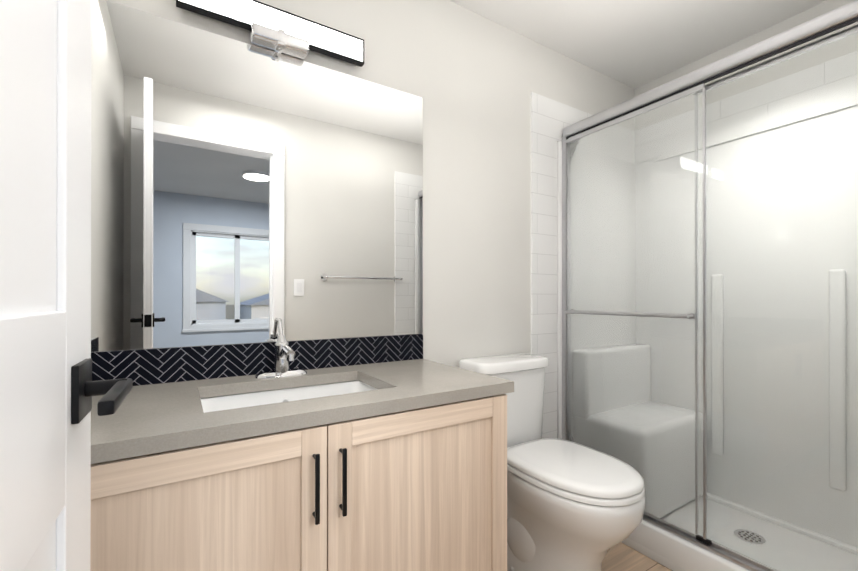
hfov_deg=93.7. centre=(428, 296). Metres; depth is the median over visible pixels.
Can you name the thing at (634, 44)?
ceiling
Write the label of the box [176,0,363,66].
sconce
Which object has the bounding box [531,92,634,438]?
wall tile
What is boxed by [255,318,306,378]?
faucet
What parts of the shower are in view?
door glass, door glass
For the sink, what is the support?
in the bathroom vanity
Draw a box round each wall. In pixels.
[98,0,633,367]
[634,0,857,130]
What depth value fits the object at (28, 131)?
0.35 m
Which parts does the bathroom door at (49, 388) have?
panel, handle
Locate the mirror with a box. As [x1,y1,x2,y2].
[91,0,422,351]
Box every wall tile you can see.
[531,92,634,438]
[635,50,857,163]
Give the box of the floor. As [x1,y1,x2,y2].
[602,542,671,570]
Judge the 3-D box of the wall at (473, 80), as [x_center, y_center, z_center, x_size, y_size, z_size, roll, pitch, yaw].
[0.115,-0.096,1.872,2.960,2.440,0.120,0,0,-32]
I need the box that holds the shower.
[557,0,857,570]
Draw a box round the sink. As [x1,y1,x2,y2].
[200,380,377,412]
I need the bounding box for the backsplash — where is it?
[91,334,422,385]
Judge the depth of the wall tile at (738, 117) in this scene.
2.00 m
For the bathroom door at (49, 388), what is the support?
attached to the door frame
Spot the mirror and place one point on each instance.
(242, 192)
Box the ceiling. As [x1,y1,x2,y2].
[450,0,827,88]
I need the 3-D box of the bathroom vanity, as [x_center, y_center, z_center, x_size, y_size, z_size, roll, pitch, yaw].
[-0.362,0.598,1.157,1.148,1.048,0.578,0,0,-32]
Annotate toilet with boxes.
[459,353,644,570]
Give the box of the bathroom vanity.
[90,318,513,570]
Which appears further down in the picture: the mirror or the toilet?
the toilet
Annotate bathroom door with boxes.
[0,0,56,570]
[0,0,132,570]
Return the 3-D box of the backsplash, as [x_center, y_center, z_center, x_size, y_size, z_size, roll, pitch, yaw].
[-0.370,0.209,1.170,1.148,0.104,0.548,0,0,-32]
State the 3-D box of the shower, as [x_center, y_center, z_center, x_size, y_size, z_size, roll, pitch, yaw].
[1.381,0.110,1.692,0.762,2.024,1.525,0,0,-32]
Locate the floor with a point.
(620, 556)

